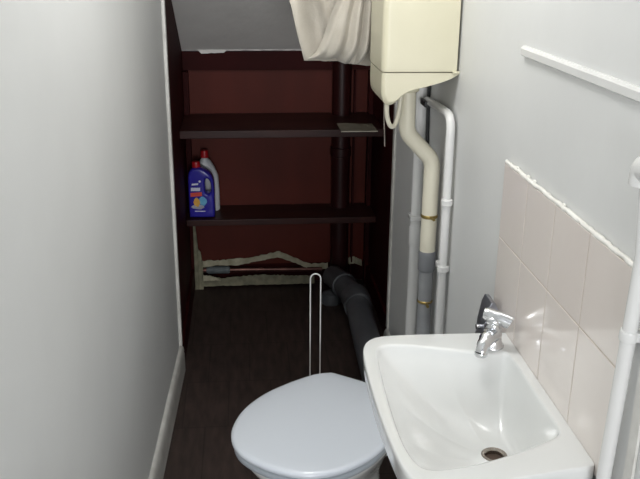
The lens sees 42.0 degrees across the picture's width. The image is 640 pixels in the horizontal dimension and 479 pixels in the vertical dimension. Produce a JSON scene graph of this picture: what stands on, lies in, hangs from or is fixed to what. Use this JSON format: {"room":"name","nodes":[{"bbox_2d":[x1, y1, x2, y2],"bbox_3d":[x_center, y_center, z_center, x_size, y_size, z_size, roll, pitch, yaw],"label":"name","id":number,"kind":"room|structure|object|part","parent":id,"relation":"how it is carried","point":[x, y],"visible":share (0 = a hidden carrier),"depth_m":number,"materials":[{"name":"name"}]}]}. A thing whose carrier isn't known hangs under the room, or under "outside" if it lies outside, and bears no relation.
{"room":"bathroom","nodes":[
{"label":"bathroom","id":0,"kind":"room"},
{"bbox_2d":[0,0,178,478],"bbox_3d":[-0.499,0.001,1.258,0.100,2.350,3.556,-1,20,-3],"label":"wall","id":1,"kind":"structure","parent":0,"point":[89,330],"depth_m":1.66,"materials":[{"name":"white paint"}]},
{"bbox_2d":[149,270,194,478],"bbox_3d":[-0.487,0.917,2.022,0.050,0.112,4.372,-1,20,-3],"label":"baseboard","id":2,"kind":"structure","parent":1,"relation":"attached to","point":[158,466],"depth_m":2.95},
{"bbox_2d":[161,0,182,345],"bbox_3d":[-0.540,-0.302,3.022,0.014,1.516,0.030,-1,20,-5],"label":"trim","id":3,"kind":"structure","parent":1,"relation":"attached to","point":[162,1],"depth_m":3.02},
{"bbox_2d":[165,0,190,328],"bbox_3d":[-0.640,-0.419,3.509,0.098,1.634,0.980,-1,20,-5],"label":"wall","id":4,"kind":"structure","parent":0,"point":[173,42],"depth_m":3.46,"materials":[{"name":"paint"}]},
{"bbox_2d":[182,71,194,276],"bbox_3d":[-0.614,-0.267,3.954,0.025,1.050,0.049,-1,20,-5],"label":"batten","id":5,"kind":"object","parent":4,"relation":"attached to","point":[185,74],"visible":0.56,"depth_m":3.87,"materials":[{"name":"paint"}]},
{"bbox_2d":[172,0,301,50],"bbox_3d":[-0.093,-1.093,2.658,1.070,1.340,2.225,-1,20,-5],"label":"ceiling","id":6,"kind":"structure","parent":0,"point":[242,25],"depth_m":3.51,"materials":[{"name":"grey paint"}]},
{"bbox_2d":[198,49,300,53],"bbox_3d":[-0.187,-0.854,3.778,0.872,0.022,0.001,-1,20,-5],"label":"trim","id":7,"kind":"structure","parent":6,"relation":"attached to","point":[200,51],"depth_m":3.75,"materials":[{"name":"grey paint"}]},
{"bbox_2d":[183,70,362,279],"bbox_3d":[-0.199,-0.338,4.049,0.872,1.128,0.100,-1,20,-5],"label":"wall","id":8,"kind":"structure","parent":0,"point":[357,270],"depth_m":4.17,"materials":[{"name":"paint"}]},
{"bbox_2d":[203,266,321,273],"bbox_3d":[-0.293,0.145,4.118,0.610,0.038,0.036,-1,20,-5],"label":"copper pipe","id":9,"kind":"object","parent":8,"relation":"attached to","point":[213,269],"visible":0.97,"depth_m":4.11,"materials":[{"name":"metal"}]},
{"bbox_2d":[182,51,370,69],"bbox_3d":[-0.189,-0.820,3.809,0.872,0.085,0.030,-1,20,-5],"label":"trim","id":10,"kind":"structure","parent":8,"relation":"attached to","point":[191,60],"depth_m":3.79,"materials":[{"name":"paint"}]},
{"bbox_2d":[188,69,369,263],"bbox_3d":[-0.189,-0.333,3.994,0.832,0.955,0.008,-1,20,-5],"label":"wall panel","id":11,"kind":"object","parent":8,"relation":"attached to","point":[251,171],"visible":0.64,"depth_m":3.98,"materials":[{"name":"red paint"}]},
{"bbox_2d":[186,203,375,225],"bbox_3d":[-0.184,-0.120,3.942,0.870,0.029,0.231,-1,20,-5],"label":"shelf","id":12,"kind":"object","parent":8,"relation":"attached to","point":[320,213],"visible":0.94,"depth_m":3.88,"materials":[{"name":"paint"}]},
{"bbox_2d":[188,161,215,216],"bbox_3d":[-0.541,-0.231,3.814,0.119,0.259,0.069,0,20,-2],"label":"detergent bottle","id":13,"kind":"object","parent":12,"relation":"on","point":[202,203],"visible":1,"depth_m":3.79,"materials":[{"name":"blue plastic"}]},
{"bbox_2d":[200,149,219,210],"bbox_3d":[-0.522,-0.278,3.901,0.100,0.288,0.062,-3,20,-10],"label":"bottle","id":14,"kind":"object","parent":12,"relation":"on","point":[205,161],"visible":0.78,"depth_m":3.87,"materials":[{"name":"white plastic"}]},
{"bbox_2d":[179,112,383,138],"bbox_3d":[-0.174,-0.512,3.717,0.870,0.033,0.393,-1,20,-5],"label":"shelf","id":15,"kind":"object","parent":8,"relation":"attached to","point":[319,124],"visible":0.91,"depth_m":3.61,"materials":[{"name":"paint"}]},
{"bbox_2d":[337,123,377,131],"bbox_3d":[0.159,-0.481,3.580,0.155,0.006,0.169,-1,20,-5],"label":"sheet","id":16,"kind":"object","parent":15,"relation":"on","point":[344,127],"visible":1,"depth_m":3.57,"materials":[{"name":"grey paper"}]},
{"bbox_2d":[350,70,373,282],"bbox_3d":[0.199,-0.282,4.017,0.088,1.050,0.051,-1,20,-5],"label":"batten","id":17,"kind":"object","parent":8,"relation":"attached to","point":[370,93],"visible":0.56,"depth_m":4.00,"materials":[{"name":"paint"}]},
{"bbox_2d":[163,279,396,478],"bbox_3d":[-0.073,0.962,2.163,1.210,0.060,4.530,-1,20,-5],"label":"floor","id":18,"kind":"structure","parent":0,"point":[246,342],"depth_m":3.42,"materials":[{"name":"brown wood"}]},
{"bbox_2d":[193,226,361,289],"bbox_3d":[-0.199,0.068,4.085,0.825,0.341,0.064,-1,20,-5],"label":"torn lino","id":19,"kind":"object","parent":18,"relation":"on","point":[201,280],"visible":0.97,"depth_m":4.10,"materials":[{"name":"beige plastic"}]},
{"bbox_2d":[231,372,387,478],"bbox_3d":[0.038,0.643,2.334,0.405,0.429,0.660,12,23,30],"label":"toilet","id":20,"kind":"object","parent":18,"relation":"on","point":[321,425],"visible":0.78,"depth_m":2.13,"materials":[{"name":"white plastic"}]},
{"bbox_3d":[-0.005,0.502,2.208,0.394,0.022,0.480,12,23,30],"label":"seat","id":21,"kind":"part","parent":20,"relation":"part of","materials":[{"name":"plastic"}]},
{"bbox_2d":[309,273,320,375],"bbox_3d":[-0.016,0.396,2.750,0.096,0.614,0.096,-1,20,-5],"label":"toilet brush","id":22,"kind":"object","parent":18,"relation":"on","point":[314,273],"visible":0.22,"depth_m":2.72,"materials":[{"name":"white metal"}]},
{"bbox_2d":[330,61,351,271],"bbox_3d":[0.097,-0.311,3.976,0.100,1.129,0.100,-1,20,-5],"label":"stack","id":23,"kind":"object","parent":18,"relation":"on","point":[340,150],"visible":0.77,"depth_m":3.93,"materials":[{"name":"paint"}]},
{"bbox_2d":[330,146,350,157],"bbox_3d":[0.098,-0.417,3.938,0.100,0.045,0.100,-1,20,-5],"label":"socket","id":24,"kind":"object","parent":23,"relation":"attached to","point":[335,151],"depth_m":3.90,"materials":[{"name":"paint"}]},
{"bbox_2d":[321,265,379,381],"bbox_3d":[0.156,0.405,3.344,0.199,0.204,1.488,-1,20,-5],"label":"pipe","id":25,"kind":"object","parent":18,"relation":"on","point":[355,298],"visible":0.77,"depth_m":3.56,"materials":[{"name":"grey plastic"}]},
{"bbox_2d":[369,92,393,307],"bbox_3d":[0.327,-0.441,3.594,0.100,1.634,0.980,-1,20,-5],"label":"wall","id":26,"kind":"structure","parent":0,"point":[381,166],"depth_m":3.72,"materials":[{"name":"paint"}]},
{"bbox_2d":[365,265,385,331],"bbox_3d":[0.271,0.308,3.775,0.014,0.100,0.810,-1,20,-5],"label":"baseboard","id":27,"kind":"structure","parent":26,"relation":"attached to","point":[379,306],"depth_m":3.84,"materials":[{"name":"paint"}]},
{"bbox_2d":[389,0,639,478],"bbox_3d":[0.512,-0.022,1.347,0.144,2.350,3.550,-1,20,-5],"label":"wall","id":28,"kind":"structure","parent":0,"point":[579,139],"depth_m":1.65,"materials":[{"name":"white paint"}]},
{"bbox_2d":[384,328,390,335],"bbox_3d":[0.423,1.016,1.707,0.017,0.150,3.550,-1,20,-5],"label":"baseboard","id":29,"kind":"structure","parent":28,"relation":"attached to","point":[386,332],"depth_m":3.32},
{"bbox_2d":[386,100,397,328],"bbox_3d":[0.275,-0.341,3.086,0.009,1.473,0.030,-1,20,-5],"label":"trim","id":30,"kind":"structure","parent":28,"relation":"attached to","point":[396,102],"depth_m":3.17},
{"bbox_2d":[383,86,427,145],"bbox_3d":[0.255,-0.371,2.506,0.148,0.184,0.008,-1,20,-5],"label":"pull cord","id":31,"kind":"object","parent":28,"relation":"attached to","point":[427,86],"visible":0.36,"depth_m":2.50,"materials":[{"name":"fabric"}]},
{"bbox_2d":[370,0,460,128],"bbox_3d":[0.247,-0.536,2.221,0.206,0.475,0.232,-1,20,-5],"label":"toilet cistern","id":32,"kind":"object","parent":28,"relation":"attached to","point":[414,43],"visible":1,"depth_m":2.13,"materials":[{"name":"beige plastic"}]},
{"bbox_3d":[0.249,-0.425,2.262,0.200,0.085,0.216,-1,20,-5],"label":"tank","id":33,"kind":"part","parent":32,"relation":"part of","materials":[{"name":"beige plastic"}]},
{"bbox_2d":[399,89,439,334],"bbox_3d":[0.262,0.003,2.405,0.158,0.934,0.095,-1,20,-5],"label":"pipe","id":34,"kind":"object","parent":32,"relation":"attached to","point":[409,134],"visible":0.67,"depth_m":2.38,"materials":[{"name":"beige plastic"}]},
{"bbox_2d":[405,88,427,334],"bbox_3d":[0.303,0.056,2.692,0.044,1.300,0.048,-1,20,-5],"label":"pipe","id":35,"kind":"object","parent":28,"relation":"attached to","point":[414,215],"visible":0.63,"depth_m":2.64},
{"bbox_2d":[426,86,430,143],"bbox_3d":[0.325,-0.425,2.477,0.010,0.310,0.027,-1,20,-5],"label":"cable","id":36,"kind":"object","parent":28,"relation":"attached to","point":[429,87],"visible":0.33,"depth_m":2.50,"materials":[{"name":"black plastic"}]},
{"bbox_2d":[420,97,454,333],"bbox_3d":[0.324,0.172,2.497,0.036,1.171,0.336,-1,20,-5],"label":"supply pipe","id":37,"kind":"object","parent":28,"relation":"attached to","point":[441,264],"visible":0.79,"depth_m":2.26,"materials":[{"name":"white plastic"}]},
{"bbox_2d":[363,333,594,478],"bbox_3d":[0.263,0.446,1.588,0.338,0.339,0.526,-1,20,-5],"label":"washbasin","id":38,"kind":"object","parent":28,"relation":"attached to","point":[441,410],"visible":1,"depth_m":1.60,"materials":[{"name":"ceramic"}]},
{"bbox_3d":[0.326,0.416,1.564,0.033,0.012,0.033,-1,20,-5],"label":"waste plate","id":39,"kind":"part","parent":38,"relation":"part of","materials":[{"name":"metal"}]},
{"bbox_2d":[474,307,514,357],"bbox_3d":[0.354,0.189,1.685,0.065,0.082,0.097,8,21,20],"label":"tap","id":40,"kind":"object","parent":38,"relation":"on","point":[490,339],"visible":1,"depth_m":1.69,"materials":[{"name":"silver metal"}]},
{"bbox_3d":[0.338,0.203,1.690,0.035,0.042,0.080,13,23,31],"label":"spout","id":41,"kind":"part","parent":40,"relation":"part of","materials":[{"name":"silver metal"}]},
{"bbox_3d":[0.364,0.160,1.700,0.065,0.037,0.037,6,20,15],"label":"handle","id":42,"kind":"part","parent":40,"relation":"part of","materials":[{"name":"silver metal"}]},
{"bbox_2d":[475,294,497,332],"bbox_3d":[0.376,0.173,1.828,0.070,0.098,0.068,-1,20,-5],"label":"holder","id":43,"kind":"object","parent":28,"relation":"attached to","point":[487,301],"visible":0.34,"depth_m":1.82,"materials":[{"name":"silver metal"}]},
{"bbox_2d":[494,160,633,475],"bbox_3d":[0.420,0.108,1.534,0.012,0.378,0.614,-1,20,-5],"label":"tile backsplash","id":44,"kind":"structure","parent":28,"relation":"attached to","point":[565,286],"depth_m":1.46,"materials":[{"name":"tile"}]},
{"bbox_2d":[520,46,639,102],"bbox_3d":[0.465,-0.134,0.975,0.009,0.020,1.435,-1,20,-5],"label":"trim","id":45,"kind":"structure","parent":28,"relation":"attached to","point":[623,88],"depth_m":1.34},
{"bbox_2d":[596,156,639,478],"bbox_3d":[0.454,0.610,1.060,0.050,1.350,0.701,-1,20,-5],"label":"vertical pipe","id":46,"kind":"object","parent":28,"relation":"attached to","point":[629,334],"visible":1,"depth_m":1.20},
{"bbox_2d":[623,367,639,478],"bbox_3d":[0.454,0.550,1.302,0.005,1.300,0.025,-1,20,-5],"label":"trim","id":47,"kind":"structure","parent":28,"relation":"attached to","point":[634,435],"depth_m":1.21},
{"bbox_3d":[0.189,-0.997,2.360,0.276,0.026,0.012,-1,20,-5],"label":"rail","id":48,"kind":"object","parent":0,"visible":0},
{"bbox_2d":[290,0,371,65],"bbox_3d":[0.063,-0.753,2.459,0.265,0.463,0.222,4,20,9],"label":"hanging cloth","id":49,"kind":"object","parent":48,"relation":"hanging from","point":[327,30],"visible":0.77,"depth_m":2.43,"materials":[{"name":"white fabric"}]}
]}

